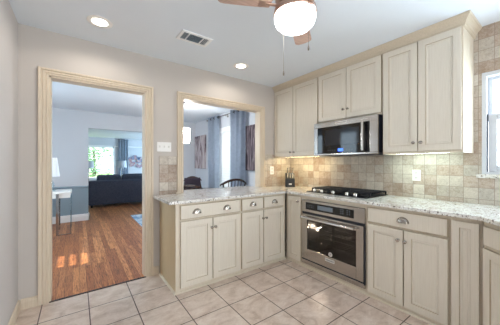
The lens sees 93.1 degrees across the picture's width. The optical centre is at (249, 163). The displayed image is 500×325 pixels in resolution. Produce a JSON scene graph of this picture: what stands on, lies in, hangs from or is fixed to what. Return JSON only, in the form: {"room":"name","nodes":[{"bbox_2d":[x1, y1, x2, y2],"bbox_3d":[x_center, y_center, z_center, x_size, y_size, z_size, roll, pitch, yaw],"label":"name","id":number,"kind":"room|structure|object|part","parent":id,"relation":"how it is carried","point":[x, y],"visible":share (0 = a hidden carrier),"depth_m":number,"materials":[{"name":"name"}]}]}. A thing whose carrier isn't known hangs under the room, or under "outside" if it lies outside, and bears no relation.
{"room":"kitchen","nodes":[
{"label":"kitchen","id":0,"kind":"room"},
{"bbox_2d":[0,0,17,324],"bbox_3d":[-0.614,0.028,0.051,0.100,2.700,4.907,0,0,-36],"label":"wall","id":1,"kind":"structure","parent":0,"point":[8,21],"depth_m":1.77,"materials":[{"name":"paint"}]},
{"bbox_2d":[7,300,19,324],"bbox_3d":[-0.597,1.232,0.126,0.016,0.090,4.807,0,0,-36],"label":"baseboard","id":2,"kind":"structure","parent":1,"relation":"attached to","point":[14,316],"depth_m":1.90,"materials":[{"name":"brown wood"}]},
{"bbox_2d":[88,137,141,180],"bbox_3d":[-5.894,0.028,10.628,6.200,2.700,0.120,0,0,-36],"label":"wall","id":3,"kind":"structure","parent":0,"point":[133,143],"depth_m":10.81,"materials":[{"name":"paint"}]},
{"bbox_2d":[88,145,114,179],"bbox_3d":[-6.889,-0.058,9.871,2.220,1.450,0.130,0,0,-36],"label":"window","id":4,"kind":"structure","parent":3,"relation":"in","point":[98,146],"depth_m":10.33,"materials":[{"name":"white paint"}]},
{"bbox_2d":[128,155,141,167],"bbox_3d":[-5.233,-0.088,10.996,0.912,0.597,0.036,0,0,-36],"label":"wall sculpture","id":5,"kind":"object","parent":3,"relation":"attached to","point":[134,157],"visible":0.66,"depth_m":10.95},
{"bbox_3d":[-5.147,-0.160,11.044,0.290,0.320,0.012,0,0,-36],"label":"art plate","id":6,"kind":"part","parent":5,"relation":"part of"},
{"bbox_2d":[88,129,141,139],"bbox_3d":[-4.309,-1.163,8.455,6.200,0.100,5.499,0,0,-36],"label":"ceiling","id":7,"kind":"structure","parent":0,"point":[98,133],"depth_m":9.06,"materials":[{"name":"paint"}]},
{"bbox_2d":[118,139,127,174],"bbox_3d":[-5.672,0.083,10.603,0.410,2.350,0.070,0,0,-36],"label":"window curtain","id":8,"kind":"object","parent":7,"relation":"hanging from","point":[122,143],"visible":0.45,"depth_m":10.62,"materials":[{"name":"blue fabric"}]},
{"bbox_2d":[52,108,227,216],"bbox_3d":[-2.653,0.028,6.184,6.200,2.700,0.120,0,0,-36],"label":"wall","id":9,"kind":"structure","parent":0,"point":[70,128],"depth_m":5.27,"materials":[{"name":"paint"}]},
{"bbox_2d":[52,186,87,189],"bbox_3d":[-4.346,0.527,4.860,1.705,0.060,0.026,0,0,-36],"label":"trim","id":10,"kind":"structure","parent":9,"relation":"attached to","point":[67,187],"depth_m":5.17,"materials":[{"name":"paint"}]},
{"bbox_2d":[52,212,89,223],"bbox_3d":[-4.375,1.202,4.917,1.725,0.150,0.140,0,0,-36],"label":"baseboard","id":11,"kind":"structure","parent":9,"relation":"attached to","point":[79,217],"depth_m":5.19,"materials":[{"name":"white paint"}]},
{"bbox_2d":[52,81,232,122],"bbox_3d":[-2.275,-1.232,4.206,4.480,0.100,3.522,0,0,-36],"label":"ceiling","id":12,"kind":"structure","parent":0,"point":[64,96],"depth_m":4.66,"materials":[{"name":"paint"}]},
{"bbox_2d":[184,102,189,142],"bbox_3d":[-1.284,-0.788,4.510,0.280,0.788,0.280,0,0,-36],"label":"chandelier","id":13,"kind":"object","parent":12,"relation":"hanging from","point":[186,130],"visible":0.43,"depth_m":4.43,"materials":[{"name":"silver metal"}]},
{"bbox_3d":[-1.284,-0.564,4.510,0.280,0.207,0.280,0,0,-36],"label":"lamp shade","id":14,"kind":"part","parent":13,"relation":"part of","materials":[{"name":"white glass"}]},
{"bbox_2d":[18,23,285,299],"bbox_3d":[-1.133,0.028,2.784,4.650,2.700,0.120,0,0,-36],"label":"wall","id":15,"kind":"structure","parent":0,"point":[37,47],"depth_m":2.38,"materials":[{"name":"paint"}]},
{"bbox_2d":[20,266,158,309],"bbox_3d":[-1.531,1.232,2.410,1.166,0.090,0.016,0,0,-36],"label":"baseboard","id":16,"kind":"structure","parent":15,"relation":"attached to","point":[29,302],"depth_m":2.10,"materials":[{"name":"brown wood"}]},
{"bbox_2d":[38,66,152,305],"bbox_3d":[-1.543,0.202,2.471,0.989,2.151,0.150,0,0,-36],"label":"trim","id":17,"kind":"structure","parent":15,"relation":"attached to","point":[46,76],"depth_m":2.19,"materials":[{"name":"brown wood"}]},
{"bbox_2d":[49,276,145,302],"bbox_3d":[-1.510,1.276,2.426,0.836,0.008,0.024,0,0,-36],"label":"threshold","id":18,"kind":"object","parent":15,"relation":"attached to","point":[144,276],"depth_m":2.39,"materials":[{"name":"brown wood"}]},
{"bbox_2d":[157,142,170,151],"bbox_3d":[-1.008,-0.197,2.790,0.164,0.112,0.018,0,0,-36],"label":"light switch","id":19,"kind":"object","parent":15,"relation":"attached to","point":[161,146],"visible":1,"depth_m":2.79,"materials":[{"name":"white plastic"}]},
{"bbox_2d":[159,156,176,194],"bbox_3d":[-0.973,0.138,2.821,0.211,0.452,0.009,0,0,-36],"label":"backsplash","id":20,"kind":"structure","parent":15,"relation":"attached to","point":[167,164],"depth_m":2.81,"materials":[{"name":"tile"}]},
{"bbox_2d":[176,91,265,193],"bbox_3d":[-0.363,-0.258,3.329,1.404,1.242,0.154,0,0,-36],"label":"trim","id":21,"kind":"structure","parent":15,"relation":"attached to","point":[182,97],"depth_m":3.27,"materials":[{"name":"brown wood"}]},
{"bbox_2d":[265,154,289,186],"bbox_3d":[0.451,0.111,3.859,0.563,0.506,0.009,0,0,-36],"label":"backsplash corner","id":22,"kind":"structure","parent":15,"relation":"attached to","point":[280,165],"depth_m":3.84,"materials":[{"name":"tile"}]},
{"bbox_2d":[270,166,273,173],"bbox_3d":[0.351,0.109,3.775,0.076,0.127,0.009,0,0,-36],"label":"power outlet","id":23,"kind":"object","parent":22,"relation":"attached to","point":[271,167],"visible":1,"depth_m":3.77,"materials":[{"name":"white plastic"}]},
{"bbox_2d":[158,257,437,324],"bbox_3d":[0.396,1.268,2.598,2.876,0.018,1.206,0,0,16],"label":"trim","id":24,"kind":"structure","parent":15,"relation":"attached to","point":[296,262],"depth_m":2.47,"materials":[{"name":"beige paint"}]},
{"bbox_2d":[15,201,429,324],"bbox_3d":[-1.749,1.327,4.944,6.200,0.100,14.150,0,0,-36],"label":"floor","id":25,"kind":"structure","parent":0,"point":[283,292],"depth_m":2.31,"materials":[{"name":"tile"}]},
{"bbox_2d":[52,189,71,235],"bbox_3d":[-3.789,0.891,4.233,0.965,0.778,0.535,0,0,-36],"label":"console table","id":26,"kind":"object","parent":25,"relation":"on","point":[57,194],"visible":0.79,"depth_m":4.23,"materials":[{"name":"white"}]},
{"bbox_2d":[52,158,59,176],"bbox_3d":[-3.646,0.197,4.346,0.250,0.610,0.250,0,0,-36],"label":"table lamp","id":27,"kind":"object","parent":26,"relation":"on","point":[55,168],"visible":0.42,"depth_m":4.32,"materials":[{"name":"white fabric"}]},
{"bbox_3d":[-3.415,0.911,4.199,0.040,0.738,0.040,0,0,-36],"label":"leg","id":28,"kind":"part","parent":26,"relation":"part of","materials":[{"name":"silver metal"}]},
{"bbox_3d":[-3.707,0.952,4.599,0.040,0.658,0.040,0,0,-36],"label":"leg","id":29,"kind":"part","parent":26,"relation":"part of","materials":[{"name":"silver metal"}]},
{"bbox_2d":[88,161,93,183],"bbox_3d":[-5.406,0.599,7.939,0.300,1.363,0.300,0,0,-36],"label":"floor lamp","id":30,"kind":"object","parent":25,"relation":"on","point":[90,163],"visible":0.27,"depth_m":7.91,"materials":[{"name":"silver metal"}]},
{"bbox_3d":[-5.406,0.037,7.939,0.300,0.240,0.300,0,0,-36],"label":"lamp shade","id":31,"kind":"part","parent":30,"relation":"part of","materials":[{"name":"white fabric"}]},
{"bbox_2d":[88,173,141,207],"bbox_3d":[-3.900,0.801,7.825,2.420,0.958,0.960,0,0,-36],"label":"sofa","id":32,"kind":"object","parent":25,"relation":"on","point":[107,189],"visible":0.55,"depth_m":7.16,"materials":[{"name":"blue fabric"}]},
{"bbox_2d":[97,174,120,179],"bbox_3d":[-4.336,0.547,7.290,0.645,0.420,0.230,0,0,-36],"label":"cushion","id":33,"kind":"object","parent":32,"relation":"on","point":[111,176],"depth_m":7.21,"materials":[{"name":"black fabric"}]},
{"bbox_2d":[122,173,141,179],"bbox_3d":[-3.797,0.540,7.683,0.645,0.435,0.230,0,0,-36],"label":"cushion","id":34,"kind":"object","parent":32,"relation":"on","point":[134,175],"depth_m":7.58,"materials":[{"name":"black fabric"}]},
{"bbox_2d":[116,161,126,179],"bbox_3d":[-4.622,0.592,8.511,0.340,1.378,0.340,0,0,-36],"label":"floor lamp","id":35,"kind":"object","parent":25,"relation":"on","point":[119,164],"visible":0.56,"depth_m":8.39,"materials":[{"name":"silver metal"}]},
{"bbox_3d":[-4.622,0.022,8.511,0.340,0.240,0.340,0,0,-36],"label":"lamp shade","id":36,"kind":"part","parent":35,"relation":"part of","materials":[{"name":"white fabric"}]},
{"bbox_2d":[131,214,141,225],"bbox_3d":[-1.367,1.274,5.019,1.594,0.012,3.120,0,0,-36],"label":"area rug","id":37,"kind":"object","parent":25,"relation":"on","point":[138,218],"visible":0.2,"depth_m":5.47,"materials":[{"name":"blue fabric"}]},
{"bbox_2d":[184,176,201,187],"bbox_3d":[-1.242,0.782,5.342,0.440,0.974,0.497,0,0,-28],"label":"dining chair","id":38,"kind":"object","parent":37,"relation":"on","point":[193,180],"visible":0.39,"depth_m":5.51,"materials":[{"name":"wood"}]},
{"bbox_2d":[184,184,202,189],"bbox_3d":[-1.009,0.792,3.784,0.480,0.954,0.497,0,0,-24],"label":"dining chair","id":39,"kind":"object","parent":37,"relation":"on","point":[188,185],"visible":0.14,"depth_m":3.58,"materials":[{"name":"wood"}]},
{"bbox_2d":[220,178,245,186],"bbox_3d":[-0.411,0.762,4.220,0.580,1.014,0.497,0,0,-44],"label":"dining chair","id":40,"kind":"object","parent":37,"relation":"on","point":[235,179],"visible":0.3,"depth_m":4.01,"materials":[{"name":"wood"}]},
{"bbox_2d":[160,198,239,292],"bbox_3d":[-0.569,0.836,2.736,0.755,0.884,0.604,0,0,-36],"label":"base cabinet","id":41,"kind":"object","parent":25,"relation":"on","point":[200,241],"visible":0.9,"depth_m":2.49,"materials":[{"name":"beige paint"}]},
{"bbox_3d":[-0.544,0.902,2.432,0.347,0.654,0.020,0,0,-36],"label":"door","id":42,"kind":"part","parent":41,"relation":"part of","materials":[{"name":"beige paint"}]},
{"bbox_3d":[-0.533,0.483,2.411,0.098,0.053,0.029,0,0,-36],"label":"cup pull","id":43,"kind":"part","parent":41,"relation":"part of","materials":[{"name":"silver metal"}]},
{"bbox_3d":[-0.403,0.485,2.536,0.702,0.140,0.020,0,0,-36],"label":"drawer","id":44,"kind":"part","parent":41,"relation":"part of","materials":[{"name":"beige paint"}]},
{"bbox_3d":[-0.258,0.902,2.641,0.344,0.654,0.020,0,0,-36],"label":"door","id":45,"kind":"part","parent":41,"relation":"part of","materials":[{"name":"beige paint"}]},
{"bbox_3d":[-0.246,0.483,2.620,0.098,0.053,0.029,0,0,-36],"label":"cup pull","id":46,"kind":"part","parent":41,"relation":"part of","materials":[{"name":"silver metal"}]},
{"bbox_2d":[240,193,284,271],"bbox_3d":[0.030,0.836,3.174,0.727,0.884,0.604,0,0,-36],"label":"base cabinet","id":47,"kind":"object","parent":25,"relation":"on","point":[262,218],"visible":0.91,"depth_m":2.92,"materials":[{"name":"beige paint"}]},
{"bbox_3d":[0.032,0.485,2.853,0.322,0.140,0.020,0,0,-36],"label":"drawer","id":48,"kind":"part","parent":47,"relation":"part of","materials":[{"name":"beige paint"}]},
{"bbox_3d":[0.033,0.902,2.853,0.320,0.654,0.020,0,0,-36],"label":"door","id":49,"kind":"part","parent":47,"relation":"part of","materials":[{"name":"beige paint"}]},
{"bbox_3d":[0.306,0.485,3.053,0.337,0.140,0.020,0,0,-36],"label":"drawer","id":50,"kind":"part","parent":47,"relation":"part of","materials":[{"name":"beige paint"}]},
{"bbox_3d":[0.306,0.902,3.053,0.337,0.654,0.020,0,0,-36],"label":"door","id":51,"kind":"part","parent":47,"relation":"part of","materials":[{"name":"beige paint"}]},
{"bbox_2d":[153,185,499,225],"bbox_3d":[0.822,0.379,1.946,2.217,0.030,4.177,0,0,-36],"label":"countertop","id":52,"kind":"structure","parent":47,"relation":"on","point":[490,214],"depth_m":2.40,"materials":[{"name":"stone"}]},
{"bbox_2d":[285,173,294,186],"bbox_3d":[0.628,0.256,3.734,0.140,0.215,0.132,0,0,4],"label":"knife block","id":53,"kind":"object","parent":52,"relation":"on","point":[289,182],"visible":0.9,"depth_m":3.67,"materials":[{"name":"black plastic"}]},
{"bbox_2d":[306,186,387,198],"bbox_3d":[1.158,0.336,2.901,0.480,0.054,0.800,0,0,-36],"label":"gas cooktop","id":54,"kind":"object","parent":52,"relation":"in","point":[333,190],"visible":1,"depth_m":2.76,"materials":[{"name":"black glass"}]},
{"bbox_3d":[1.158,0.358,2.901,0.480,0.010,0.800,0,0,-36],"label":"cooktop plate","id":55,"kind":"part","parent":54,"relation":"part of","materials":[{"name":"black glass"}]},
{"bbox_2d":[286,193,302,263],"bbox_3d":[0.813,0.836,3.254,0.692,0.884,0.284,0,0,-36],"label":"base cabinet","id":56,"kind":"object","parent":25,"relation":"on","point":[293,202],"visible":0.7,"depth_m":3.06,"materials":[{"name":"beige paint"}]},
{"bbox_2d":[303,196,366,292],"bbox_3d":[1.158,0.836,2.825,0.640,0.884,0.815,0,0,-36],"label":"base cabinet","id":57,"kind":"object","parent":25,"relation":"on","point":[304,197],"visible":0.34,"depth_m":2.51,"materials":[{"name":"beige paint"}]},
{"bbox_2d":[300,199,365,288],"bbox_3d":[1.091,0.835,2.780,0.660,0.782,0.800,0,0,-36],"label":"wall oven","id":58,"kind":"object","parent":57,"relation":"in","point":[333,235],"visible":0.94,"depth_m":2.70,"materials":[{"name":"metal"}]},
{"bbox_3d":[0.863,0.512,2.644,0.005,0.086,0.620,0,0,-36],"label":"control panel","id":59,"kind":"part","parent":58,"relation":"part of","materials":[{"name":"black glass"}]},
{"bbox_3d":[0.888,0.900,2.632,0.021,0.574,0.800,0,0,-36],"label":"trim","id":60,"kind":"part","parent":58,"relation":"part of","materials":[{"name":"metal"}]},
{"bbox_2d":[367,205,449,324],"bbox_3d":[1.564,0.836,2.224,0.692,0.884,0.634,0,0,-36],"label":"base cabinet","id":61,"kind":"object","parent":25,"relation":"on","point":[408,252],"visible":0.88,"depth_m":1.99,"materials":[{"name":"beige paint"}]},
{"bbox_3d":[1.230,0.902,2.166,0.020,0.654,0.306,0,0,-36],"label":"door","id":62,"kind":"part","parent":61,"relation":"part of","materials":[{"name":"beige paint"}]},
{"bbox_3d":[1.300,0.486,2.028,0.029,0.053,0.098,0,0,-36],"label":"cup pull","id":63,"kind":"part","parent":61,"relation":"part of","materials":[{"name":"silver metal"}]},
{"bbox_3d":[1.320,0.488,2.043,0.020,0.138,0.614,0,0,-36],"label":"drawer","id":64,"kind":"part","parent":61,"relation":"part of","materials":[{"name":"beige paint"}]},
{"bbox_3d":[1.413,0.902,1.915,0.020,0.654,0.298,0,0,-36],"label":"door","id":65,"kind":"part","parent":61,"relation":"part of","materials":[{"name":"beige paint"}]},
{"bbox_2d":[450,216,483,324],"bbox_3d":[1.817,0.836,1.903,0.660,0.884,0.178,0,0,-36],"label":"base cabinet","id":66,"kind":"object","parent":25,"relation":"on","point":[466,235],"visible":0.5,"depth_m":1.71,"materials":[{"name":"beige paint"}]},
{"bbox_2d":[483,222,499,324],"bbox_3d":[1.760,0.836,1.278,0.501,0.884,0.660,0,0,9],"label":"base cabinet","id":67,"kind":"object","parent":25,"relation":"on","point":[491,233],"visible":0.87,"depth_m":1.56,"materials":[{"name":"beige paint"}]},
{"bbox_3d":[1.554,0.491,1.311,0.020,0.132,0.628,0,0,9],"label":"drawer","id":68,"kind":"part","parent":67,"relation":"part of","materials":[{"name":"beige paint"}]},
{"bbox_2d":[196,111,254,187],"bbox_3d":[-0.497,0.028,5.502,0.120,2.700,3.523,0,0,-36],"label":"wall","id":69,"kind":"structure","parent":0,"point":[202,126],"depth_m":6.26,"materials":[{"name":"paint"}]},
{"bbox_2d":[195,135,205,168],"bbox_3d":[-1.378,-0.316,6.570,0.040,0.907,0.680,0,0,-36],"label":"painting","id":70,"kind":"object","parent":69,"relation":"attached to","point":[200,141],"visible":1,"depth_m":6.51,"materials":[{"name":"paint"}]},
{"bbox_2d":[219,126,229,180],"bbox_3d":[-0.464,-0.034,5.405,0.140,1.623,1.240,0,0,-36],"label":"window","id":71,"kind":"structure","parent":69,"relation":"in","point":[227,128],"depth_m":5.51,"materials":[{"name":"white glass"}]},
{"bbox_2d":[219,130,229,187],"bbox_3d":[-0.467,-0.023,5.402,0.048,1.460,1.050,0,0,-36],"label":"window blinds","id":72,"kind":"object","parent":71,"relation":"attached to","point":[224,137],"visible":0.24,"depth_m":5.58,"materials":[{"name":"white paint"}]},
{"bbox_2d":[246,124,254,170],"bbox_3d":[0.126,-0.307,4.508,0.040,0.890,0.695,0,0,-36],"label":"painting","id":73,"kind":"object","parent":69,"relation":"attached to","point":[250,130],"visible":0.26,"depth_m":4.63,"materials":[{"name":"paint"}]},
{"bbox_2d":[9,0,499,86],"bbox_3d":[0.751,-1.272,1.121,3.566,0.100,5.027,0,0,-36],"label":"ceiling","id":74,"kind":"structure","parent":0,"point":[341,29],"depth_m":2.13,"materials":[{"name":"paint"}]},
{"bbox_2d":[86,15,112,27],"bbox_3d":[-1.295,-1.218,2.044,0.192,0.008,0.192,0,0,-36],"label":"recessed light","id":75,"kind":"object","parent":74,"relation":"in","point":[95,20],"visible":1,"depth_m":2.03,"materials":[{"name":"white plastic"}]},
{"bbox_2d":[176,29,212,46],"bbox_3d":[-0.541,-1.217,2.313,0.308,0.010,0.185,0,0,-36],"label":"ceiling vent","id":76,"kind":"object","parent":74,"relation":"in","point":[184,35],"visible":1,"depth_m":2.30,"materials":[{"name":"white metal"}]},
{"bbox_2d":[233,63,248,68],"bbox_3d":[-0.114,-1.218,2.964,0.192,0.008,0.192,0,0,-36],"label":"recessed light","id":77,"kind":"object","parent":74,"relation":"in","point":[236,65],"visible":1,"depth_m":2.95,"materials":[{"name":"white plastic"}]},
{"bbox_2d":[218,0,316,75],"bbox_3d":[0.327,-0.907,1.450,0.891,0.630,0.815,0,0,-36],"label":"ceiling fan","id":78,"kind":"object","parent":74,"relation":"hanging from","point":[294,18],"visible":1,"depth_m":1.47,"materials":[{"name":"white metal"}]},
{"bbox_3d":[-0.032,-1.014,1.468,0.335,0.029,0.134,0,0,-11],"label":"blade","id":79,"kind":"part","parent":78,"relation":"part of","materials":[{"name":"brown wood"}]},
{"bbox_3d":[0.227,-0.795,1.600,0.002,0.345,0.003,0,0,-36],"label":"pull chain","id":80,"kind":"part","parent":78,"relation":"part of","materials":[{"name":"silver metal"}]},
{"bbox_3d":[0.289,-0.909,1.529,0.264,0.098,0.264,0,0,-36],"label":"lamp shade","id":81,"kind":"part","parent":78,"relation":"part of","materials":[{"name":"white glass"}]},
{"bbox_3d":[0.397,-1.014,1.839,0.134,0.029,0.335,0,0,19],"label":"blade","id":82,"kind":"part","parent":78,"relation":"part of","materials":[{"name":"brown wood"}]},
{"bbox_3d":[0.346,-0.833,1.400,0.002,0.270,0.003,0,0,-36],"label":"pull chain","id":83,"kind":"part","parent":78,"relation":"part of","materials":[{"name":"silver metal"}]},
{"bbox_3d":[2.178,0.028,2.088,0.120,2.700,4.907,0,0,-36],"label":"wall","id":84,"kind":"structure","parent":0,"visible":0},
{"bbox_2d":[274,78,330,157],"bbox_3d":[0.771,-0.639,3.563,0.392,1.090,0.861,0,0,-36],"label":"upper cabinet","id":85,"kind":"object","parent":84,"relation":"attached to","point":[296,108],"visible":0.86,"depth_m":3.43,"materials":[{"name":"beige paint"}]},
{"bbox_3d":[0.515,-0.625,3.652,0.020,1.018,0.398,0,0,-36],"label":"door","id":86,"kind":"part","parent":85,"relation":"part of","materials":[{"name":"beige paint"}]},
{"bbox_3d":[0.766,-0.625,3.308,0.020,1.018,0.436,0,0,-36],"label":"door","id":87,"kind":"part","parent":85,"relation":"part of","materials":[{"name":"beige paint"}]},
{"bbox_2d":[272,10,481,92],"bbox_3d":[1.213,-1.178,2.954,0.398,0.087,2.370,0,0,-36],"label":"crown molding","id":88,"kind":"structure","parent":85,"relation":"attached to","point":[467,19],"depth_m":2.32,"materials":[{"name":"paint"}]},
{"bbox_2d":[319,55,382,123],"bbox_3d":[1.264,-0.852,2.887,0.392,0.665,0.807,0,0,-36],"label":"upper cabinet","id":89,"kind":"object","parent":84,"relation":"attached to","point":[356,90],"visible":0.8,"depth_m":2.73,"materials":[{"name":"beige paint"}]},
{"bbox_3d":[1.022,-0.836,2.957,0.020,0.597,0.390,0,0,-36],"label":"door","id":90,"kind":"part","parent":89,"relation":"part of","materials":[{"name":"beige paint"}]},
{"bbox_2d":[314,114,382,156],"bbox_3d":[1.225,-0.306,2.882,0.462,0.420,0.814,0,0,-36],"label":"microwave","id":91,"kind":"object","parent":89,"relation":"attached to","point":[358,136],"visible":0.98,"depth_m":2.70,"materials":[{"name":"metal"}]},
{"bbox_3d":[1.083,-0.288,2.797,0.021,0.326,0.672,0,0,-36],"label":"glass door","id":92,"kind":"part","parent":91,"relation":"part of","materials":[{"name":"black glass"}]},
{"bbox_3d":[1.216,-0.300,2.551,0.058,0.315,0.027,0,0,-36],"label":"handle","id":93,"kind":"part","parent":91,"relation":"part of","materials":[{"name":"metal"}]},
{"bbox_3d":[1.256,-0.836,2.635,0.020,0.597,0.394,0,0,-36],"label":"door","id":94,"kind":"part","parent":89,"relation":"part of","materials":[{"name":"beige paint"}]},
{"bbox_2d":[290,21,499,205],"bbox_3d":[1.819,-0.429,2.470,0.009,1.586,3.848,0,0,-36],"label":"backsplash","id":95,"kind":"structure","parent":84,"relation":"attached to","point":[444,176],"depth_m":2.42,"materials":[{"name":"tile"}]},
{"bbox_2d":[412,170,420,180],"bbox_3d":[1.771,0.124,2.522,0.009,0.118,0.076,0,0,-36],"label":"power outlet","id":96,"kind":"object","parent":95,"relation":"attached to","point":[416,174],"visible":1,"depth_m":2.52,"materials":[{"name":"white plastic"}]},
{"bbox_2d":[383,26,473,154],"bbox_3d":[1.692,-0.639,2.301,0.392,1.090,0.638,0,0,-36],"label":"upper cabinet","id":97,"kind":"object","parent":84,"relation":"attached to","point":[428,84],"visible":0.91,"depth_m":2.14,"materials":[{"name":"beige paint"}]},
{"bbox_3d":[1.474,-0.625,2.337,0.020,1.018,0.306,0,0,-36],"label":"door","id":98,"kind":"part","parent":97,"relation":"part of","materials":[{"name":"beige paint"}]},
{"bbox_3d":[1.659,-0.625,2.083,0.020,1.018,0.308,0,0,-36],"label":"door","id":99,"kind":"part","parent":97,"relation":"part of","materials":[{"name":"beige paint"}]},
{"bbox_2d":[476,174,499,178],"bbox_3d":[2.416,0.111,1.727,0.150,0.034,1.104,0,0,-36],"label":"trim","id":100,"kind":"structure","parent":84,"relation":"attached to","point":[497,176],"depth_m":2.06,"materials":[{"name":"stone"}]},
{"bbox_2d":[482,70,499,174],"bbox_3d":[2.429,-0.356,1.734,0.132,0.899,1.038,0,0,-36],"label":"window","id":101,"kind":"structure","parent":84,"relation":"in","point":[489,120],"depth_m":2.10,"materials":[{"name":"paint"}]},
{"bbox_3d":[2.446,-0.577,1.746,0.030,0.388,0.980,0,0,-36],"label":"sash","id":102,"kind":"part","parent":101,"relation":"part of","materials":[{"name":"paint"}]},
{"bbox_3d":[2.413,-0.182,1.720,0.035,0.511,0.968,0,0,-36],"label":"sash","id":103,"kind":"part","parent":101,"relation":"part of","materials":[{"name":"paint"}]},
{"label":"outside","id":104,"kind":"structure","parent":0,"visible":0},
{"bbox_2d":[89,173,112,175],"bbox_3d":[-7.365,1.627,10.100,60.000,0.300,65.000,0,0,-36],"label":"ground","id":105,"kind":"structure","parent":104,"point":[89,173],"depth_m":33.67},
{"bbox_2d":[88,147,105,176],"bbox_3d":[-8.889,-0.146,12.316,2.410,3.256,2.553,0,0,-36],"label":"tree","id":106,"kind":"object","parent":105,"relation":"on","point":[90,154],"visible":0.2,"depth_m":12.62,"materials":[{"name":"green plant"}]},
{"bbox_2d":[88,147,112,176],"bbox_3d":[-10.494,-0.618,15.870,3.217,4.199,3.258,0,0,-36],"label":"tree","id":107,"kind":"object","parent":105,"relation":"on","point":[107,149],"visible":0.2,"depth_m":15.85,"materials":[{"name":"green plant"}]},
{"bbox_2d":[498,126,499,165],"bbox_3d":[6.031,0.355,3.780,0.200,2.245,8.000,0,0,-36],"label":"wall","id":108,"kind":"structure","parent":105,"relation":"on","point":[498,126],"depth_m":4.88,"materials":[{"name":"white paint"}]},
{"bbox_3d":[-0.548,-1.087,5.380,0.105,0.070,1.830,0,0,-36],"label":"curtain rod","id":109,"kind":"object","parent":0,"visible":0},
{"bbox_2d":[208,116,219,187],"bbox_3d":[-0.887,0.058,5.789,0.094,2.400,0.520,0,0,-36],"label":"window curtain","id":110,"kind":"object","parent":109,"relation":"hanging from","point":[213,124],"visible":0.79,"depth_m":5.79,"materials":[{"name":"blue fabric"}]},
{"bbox_2d":[230,110,245,186],"bbox_3d":[-0.257,0.058,4.924,0.094,2.400,0.540,0,0,-36],"label":"window curtain","id":111,"kind":"object","parent":109,"relation":"hanging from","point":[237,118],"visible":0.62,"depth_m":4.93,"materials":[{"name":"blue fabric"}]}
]}

